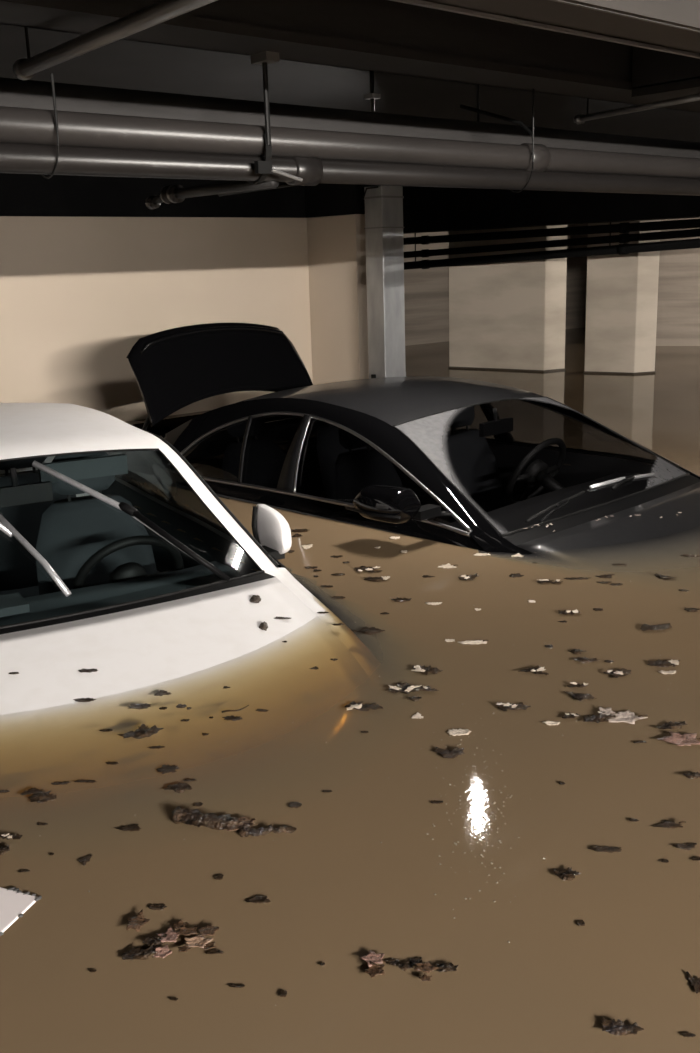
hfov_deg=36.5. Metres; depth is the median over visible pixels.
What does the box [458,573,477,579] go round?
clump
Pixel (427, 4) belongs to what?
edging
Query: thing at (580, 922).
scrap
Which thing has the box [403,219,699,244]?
drain pipe
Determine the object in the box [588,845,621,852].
leaf
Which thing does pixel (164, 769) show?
leaf
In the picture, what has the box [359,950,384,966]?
leaf
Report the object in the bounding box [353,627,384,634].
clump
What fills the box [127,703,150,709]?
leaf
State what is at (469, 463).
car
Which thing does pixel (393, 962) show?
leaf
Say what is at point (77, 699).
leaf
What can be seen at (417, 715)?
leaf
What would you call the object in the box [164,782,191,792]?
clump
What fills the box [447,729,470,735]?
leaf
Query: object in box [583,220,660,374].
concrete column
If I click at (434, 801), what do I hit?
scrap
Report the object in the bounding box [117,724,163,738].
clump
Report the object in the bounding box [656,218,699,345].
wall
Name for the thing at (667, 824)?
leaf
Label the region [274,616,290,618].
scrap
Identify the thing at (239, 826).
leaf
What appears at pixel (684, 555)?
scrap
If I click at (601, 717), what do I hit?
clump
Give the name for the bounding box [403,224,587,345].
wall
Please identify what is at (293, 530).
scrap
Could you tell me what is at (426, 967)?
leaf
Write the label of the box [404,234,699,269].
drain pipe
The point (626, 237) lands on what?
drain pipe
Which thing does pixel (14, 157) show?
drain pipe
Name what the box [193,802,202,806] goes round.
scrap
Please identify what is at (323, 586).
scrap
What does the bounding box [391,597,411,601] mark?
clump
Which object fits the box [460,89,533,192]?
hanger
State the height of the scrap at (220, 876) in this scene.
0.002 m
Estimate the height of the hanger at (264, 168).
0.471 m
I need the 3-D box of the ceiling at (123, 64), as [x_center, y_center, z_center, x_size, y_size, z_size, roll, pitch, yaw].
[2.414,-2.485,6.465,21.200,0.200,17.400,-14,18,-40]
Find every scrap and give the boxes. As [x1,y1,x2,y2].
[51,781,70,784]
[75,779,96,782]
[78,855,92,865]
[99,729,112,731]
[105,761,118,764]
[147,746,164,748]
[154,690,170,695]
[176,704,186,707]
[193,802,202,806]
[214,874,223,879]
[229,984,244,987]
[256,709,267,711]
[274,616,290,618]
[279,990,286,996]
[289,802,301,807]
[291,529,307,531]
[301,544,311,548]
[305,566,317,568]
[320,585,332,587]
[330,596,344,598]
[331,573,344,575]
[425,602,441,604]
[431,800,442,803]
[564,577,587,579]
[577,920,584,925]
[609,583,622,585]
[681,554,699,556]
[682,1032,695,1036]
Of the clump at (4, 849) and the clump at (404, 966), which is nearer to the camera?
the clump at (404, 966)
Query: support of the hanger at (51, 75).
attached to the drain pipe at (14, 157)
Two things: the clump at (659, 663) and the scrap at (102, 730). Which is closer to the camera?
the scrap at (102, 730)
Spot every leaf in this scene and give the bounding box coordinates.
[73,698,96,701]
[78,668,97,672]
[116,824,140,830]
[126,909,149,931]
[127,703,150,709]
[148,904,166,909]
[152,943,171,957]
[156,765,178,773]
[156,926,179,942]
[173,919,187,929]
[176,926,196,935]
[178,945,190,951]
[184,934,212,947]
[198,924,218,936]
[199,942,216,949]
[205,949,223,953]
[222,715,241,720]
[223,823,256,830]
[238,816,255,822]
[245,895,270,903]
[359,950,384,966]
[364,961,384,977]
[384,959,399,965]
[409,957,421,964]
[412,713,422,718]
[414,961,438,973]
[419,973,431,980]
[438,563,457,567]
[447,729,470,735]
[458,640,488,643]
[474,552,489,555]
[509,573,523,577]
[511,553,523,556]
[542,721,559,724]
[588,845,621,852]
[596,574,614,577]
[597,707,615,714]
[605,710,647,723]
[653,820,685,827]
[658,670,675,673]
[658,732,699,745]
[672,843,696,849]
[686,971,699,993]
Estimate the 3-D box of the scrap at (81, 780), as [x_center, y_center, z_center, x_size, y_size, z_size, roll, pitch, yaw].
[-0.561,0.538,2.237,0.055,0.002,0.012,0,14,6]
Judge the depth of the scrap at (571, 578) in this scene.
3.53 m
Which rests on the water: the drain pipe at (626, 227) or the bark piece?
the bark piece
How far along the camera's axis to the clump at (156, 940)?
1.69 m
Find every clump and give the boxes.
[0,833,22,839]
[0,844,9,854]
[20,787,56,802]
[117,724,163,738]
[121,942,159,959]
[142,934,166,945]
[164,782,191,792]
[344,701,382,710]
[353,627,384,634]
[354,566,381,572]
[363,576,389,581]
[386,682,437,693]
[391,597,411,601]
[398,961,413,970]
[408,697,420,701]
[411,665,442,674]
[432,747,464,758]
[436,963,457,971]
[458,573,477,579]
[495,702,530,710]
[518,665,548,674]
[536,579,562,583]
[553,867,580,880]
[558,609,580,614]
[562,713,578,718]
[564,691,596,700]
[567,682,587,687]
[568,649,586,654]
[573,657,598,662]
[583,711,615,722]
[600,1017,643,1035]
[603,668,630,677]
[640,623,671,630]
[647,659,679,667]
[654,573,674,579]
[656,721,687,729]
[683,771,699,778]
[684,607,699,611]
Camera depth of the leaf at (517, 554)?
3.83 m
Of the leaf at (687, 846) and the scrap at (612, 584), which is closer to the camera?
the leaf at (687, 846)
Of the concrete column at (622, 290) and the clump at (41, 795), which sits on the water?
the clump at (41, 795)
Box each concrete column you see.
[448,225,567,371]
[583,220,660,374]
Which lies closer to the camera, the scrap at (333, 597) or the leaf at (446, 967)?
the leaf at (446, 967)
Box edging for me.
[390,0,699,58]
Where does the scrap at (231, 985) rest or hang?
on the water
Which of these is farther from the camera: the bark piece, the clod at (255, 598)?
the clod at (255, 598)
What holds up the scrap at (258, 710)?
on the water
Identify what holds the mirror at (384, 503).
attached to the car at (469, 463)
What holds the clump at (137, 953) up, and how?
on the water
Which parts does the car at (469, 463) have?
boot lid, door frame trim, window moulding, belt moulding, mirror corner trim, seat backrest, wiper arm, wiper blade, belt moulding, window moulding, cowl panel, wiper blade, wiper arm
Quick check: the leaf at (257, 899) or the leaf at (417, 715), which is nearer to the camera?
the leaf at (257, 899)
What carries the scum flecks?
on the car at (469, 463)
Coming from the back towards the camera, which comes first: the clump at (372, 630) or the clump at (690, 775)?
the clump at (372, 630)
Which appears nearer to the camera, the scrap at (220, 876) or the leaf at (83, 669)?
the scrap at (220, 876)
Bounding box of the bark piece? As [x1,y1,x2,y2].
[172,806,238,829]
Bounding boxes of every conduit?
[13,0,216,80]
[573,93,699,123]
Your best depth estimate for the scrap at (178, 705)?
2.60 m
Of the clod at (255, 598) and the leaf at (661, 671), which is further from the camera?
the clod at (255, 598)
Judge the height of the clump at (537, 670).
0.009 m
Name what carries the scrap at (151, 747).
on the water
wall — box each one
[0,216,312,421]
[307,214,368,384]
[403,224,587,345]
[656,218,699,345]
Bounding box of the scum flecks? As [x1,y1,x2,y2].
[523,512,680,531]
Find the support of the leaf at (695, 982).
on the water
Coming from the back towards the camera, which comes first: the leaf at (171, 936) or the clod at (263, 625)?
the clod at (263, 625)
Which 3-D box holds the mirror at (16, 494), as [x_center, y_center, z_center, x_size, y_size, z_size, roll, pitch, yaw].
[-1.059,-0.128,3.353,0.220,0.116,0.035,-10,16,-29]
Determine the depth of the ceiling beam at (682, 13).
2.10 m
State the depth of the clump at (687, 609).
3.18 m
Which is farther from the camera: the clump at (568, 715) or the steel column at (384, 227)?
the steel column at (384, 227)
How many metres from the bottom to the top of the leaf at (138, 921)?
0.005 m
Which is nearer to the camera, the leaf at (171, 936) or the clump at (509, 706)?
the leaf at (171, 936)
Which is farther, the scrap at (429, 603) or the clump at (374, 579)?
the clump at (374, 579)
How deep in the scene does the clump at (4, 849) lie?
1.97 m
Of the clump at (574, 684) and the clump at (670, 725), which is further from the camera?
the clump at (574, 684)
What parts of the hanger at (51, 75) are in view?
rod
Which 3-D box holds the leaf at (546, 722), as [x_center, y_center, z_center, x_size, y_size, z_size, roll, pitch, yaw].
[0.465,0.454,2.448,0.041,0.003,0.020,0,14,7]
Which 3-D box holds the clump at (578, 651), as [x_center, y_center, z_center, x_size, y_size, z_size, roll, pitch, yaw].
[0.619,0.343,2.880,0.048,0.015,0.030,9,17,35]
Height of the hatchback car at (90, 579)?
1.450 m
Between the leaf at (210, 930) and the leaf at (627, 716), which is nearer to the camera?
the leaf at (210, 930)
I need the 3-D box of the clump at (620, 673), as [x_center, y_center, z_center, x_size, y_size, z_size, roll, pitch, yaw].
[0.691,0.375,2.719,0.074,0.009,0.042,-6,15,-18]
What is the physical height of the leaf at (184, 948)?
0.004 m
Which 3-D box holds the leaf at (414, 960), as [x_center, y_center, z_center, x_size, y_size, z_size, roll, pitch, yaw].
[0.101,0.670,1.631,0.020,0.003,0.019,-1,14,1]
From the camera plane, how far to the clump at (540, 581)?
3.50 m
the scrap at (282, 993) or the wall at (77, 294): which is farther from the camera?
the wall at (77, 294)
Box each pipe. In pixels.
[0,77,699,157]
[0,106,699,178]
[0,143,699,195]
[145,181,298,209]
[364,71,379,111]
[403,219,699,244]
[404,222,699,257]
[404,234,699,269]
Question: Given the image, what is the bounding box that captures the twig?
[222,705,248,712]
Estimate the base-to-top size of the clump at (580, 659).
0.016 m
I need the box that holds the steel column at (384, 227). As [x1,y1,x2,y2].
[360,185,405,378]
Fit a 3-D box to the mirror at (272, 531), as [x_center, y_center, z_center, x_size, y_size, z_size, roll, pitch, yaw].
[-0.280,0.021,3.776,0.152,0.176,0.218,-14,18,-40]
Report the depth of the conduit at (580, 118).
3.42 m
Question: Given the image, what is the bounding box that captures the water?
[0,327,699,1052]
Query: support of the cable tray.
attached to the ceiling at (123, 64)
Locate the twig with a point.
(247, 705)
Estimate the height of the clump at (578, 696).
0.015 m
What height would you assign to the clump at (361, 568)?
0.011 m
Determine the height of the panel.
0.016 m
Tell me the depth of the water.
2.03 m
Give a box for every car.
[0,403,350,745]
[126,322,699,629]
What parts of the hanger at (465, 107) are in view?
rod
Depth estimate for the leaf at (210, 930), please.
1.72 m
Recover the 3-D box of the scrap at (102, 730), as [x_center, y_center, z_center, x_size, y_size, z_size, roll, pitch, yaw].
[-0.571,0.477,2.480,0.035,0.003,0.011,0,14,6]
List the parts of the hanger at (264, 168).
clamp plate, rod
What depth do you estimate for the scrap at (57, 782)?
2.23 m
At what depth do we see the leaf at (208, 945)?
1.68 m
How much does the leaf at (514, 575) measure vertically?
0.003 m
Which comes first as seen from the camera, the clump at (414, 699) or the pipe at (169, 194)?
the clump at (414, 699)
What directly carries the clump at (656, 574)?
on the water
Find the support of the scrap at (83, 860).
on the water
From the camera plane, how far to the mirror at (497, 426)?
4.76 m
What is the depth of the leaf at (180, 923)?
1.73 m
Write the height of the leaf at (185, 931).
0.005 m
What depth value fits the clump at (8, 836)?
2.02 m
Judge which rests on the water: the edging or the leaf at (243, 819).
the leaf at (243, 819)
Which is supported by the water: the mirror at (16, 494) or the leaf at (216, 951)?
the leaf at (216, 951)
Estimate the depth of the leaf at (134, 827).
2.04 m
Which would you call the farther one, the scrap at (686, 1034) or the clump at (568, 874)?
the clump at (568, 874)
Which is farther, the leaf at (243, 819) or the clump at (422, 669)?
the clump at (422, 669)
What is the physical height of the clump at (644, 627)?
0.016 m
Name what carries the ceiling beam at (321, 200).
attached to the ceiling at (123, 64)
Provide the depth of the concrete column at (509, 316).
9.92 m
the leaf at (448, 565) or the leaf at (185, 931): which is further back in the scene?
the leaf at (448, 565)
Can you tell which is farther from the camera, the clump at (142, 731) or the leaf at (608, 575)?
the leaf at (608, 575)
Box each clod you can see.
[250,595,260,602]
[259,621,267,630]
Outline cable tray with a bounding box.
[631,46,699,100]
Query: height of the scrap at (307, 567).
0.003 m
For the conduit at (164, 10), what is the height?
0.242 m
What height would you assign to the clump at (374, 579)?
0.016 m
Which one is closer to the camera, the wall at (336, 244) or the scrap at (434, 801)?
the scrap at (434, 801)
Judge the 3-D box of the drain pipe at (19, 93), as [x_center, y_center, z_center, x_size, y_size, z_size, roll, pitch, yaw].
[1.034,-1.587,4.193,10.500,0.356,0.144,-14,18,-40]
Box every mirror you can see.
[0,468,52,507]
[252,504,291,559]
[345,484,440,523]
[479,408,512,436]
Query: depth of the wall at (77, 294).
7.31 m
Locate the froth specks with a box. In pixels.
[39,556,660,1005]
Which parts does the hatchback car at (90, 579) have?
wiper blade, headrest post, wiper arm, seat backrest, headrest post, seat backrest, wiper blade, cowl panel, wiper arm, belt moulding, window moulding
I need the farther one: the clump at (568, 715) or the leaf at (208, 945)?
the clump at (568, 715)
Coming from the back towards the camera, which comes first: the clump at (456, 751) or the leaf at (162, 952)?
the clump at (456, 751)
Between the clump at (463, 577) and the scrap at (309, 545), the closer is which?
the clump at (463, 577)
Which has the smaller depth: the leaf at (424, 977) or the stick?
the leaf at (424, 977)
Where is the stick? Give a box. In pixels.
[238,824,296,836]
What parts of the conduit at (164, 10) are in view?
hanger rod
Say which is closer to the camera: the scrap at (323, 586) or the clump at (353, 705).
the clump at (353, 705)
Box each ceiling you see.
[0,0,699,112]
[0,24,699,186]
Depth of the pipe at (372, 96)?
3.71 m
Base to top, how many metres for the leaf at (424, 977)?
0.004 m
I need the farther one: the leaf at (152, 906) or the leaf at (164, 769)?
the leaf at (164, 769)
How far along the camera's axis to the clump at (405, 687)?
2.66 m
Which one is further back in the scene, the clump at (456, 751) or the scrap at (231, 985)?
the clump at (456, 751)
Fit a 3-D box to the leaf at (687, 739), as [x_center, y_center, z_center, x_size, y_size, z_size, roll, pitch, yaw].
[0.737,0.469,2.339,0.084,0.006,0.086,-14,19,-41]
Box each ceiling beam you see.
[0,173,305,217]
[304,183,364,217]
[403,186,699,233]
[422,0,699,53]
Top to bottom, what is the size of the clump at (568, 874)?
0.016 m
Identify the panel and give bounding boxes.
[0,887,41,935]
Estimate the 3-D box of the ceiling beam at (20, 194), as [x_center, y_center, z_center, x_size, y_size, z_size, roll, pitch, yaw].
[-4.045,-1.696,5.183,9.640,0.335,0.315,-14,18,-40]
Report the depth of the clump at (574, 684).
2.65 m
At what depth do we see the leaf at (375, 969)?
1.61 m
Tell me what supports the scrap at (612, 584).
on the water
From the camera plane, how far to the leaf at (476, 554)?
3.85 m
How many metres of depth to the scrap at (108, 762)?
2.31 m
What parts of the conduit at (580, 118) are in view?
hanger rod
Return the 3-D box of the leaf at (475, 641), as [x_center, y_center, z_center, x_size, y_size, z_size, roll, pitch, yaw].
[0.346,0.322,2.976,0.087,0.010,0.027,-1,14,3]
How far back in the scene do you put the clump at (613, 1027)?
1.48 m
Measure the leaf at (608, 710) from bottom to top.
0.005 m
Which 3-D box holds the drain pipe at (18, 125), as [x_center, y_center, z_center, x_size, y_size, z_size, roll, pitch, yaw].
[1.248,-1.510,3.966,10.500,0.408,0.089,-14,18,-40]
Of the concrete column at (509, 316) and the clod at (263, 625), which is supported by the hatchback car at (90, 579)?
the clod at (263, 625)
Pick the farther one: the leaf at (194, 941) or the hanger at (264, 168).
the hanger at (264, 168)
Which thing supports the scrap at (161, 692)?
on the water
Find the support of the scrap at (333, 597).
on the water
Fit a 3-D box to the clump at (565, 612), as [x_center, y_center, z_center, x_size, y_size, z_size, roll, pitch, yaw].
[0.660,0.258,3.191,0.067,0.010,0.040,0,14,5]
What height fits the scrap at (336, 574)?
0.003 m
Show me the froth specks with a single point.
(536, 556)
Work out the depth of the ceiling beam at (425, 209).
9.10 m
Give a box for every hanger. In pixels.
[41,74,58,178]
[245,51,302,184]
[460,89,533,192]

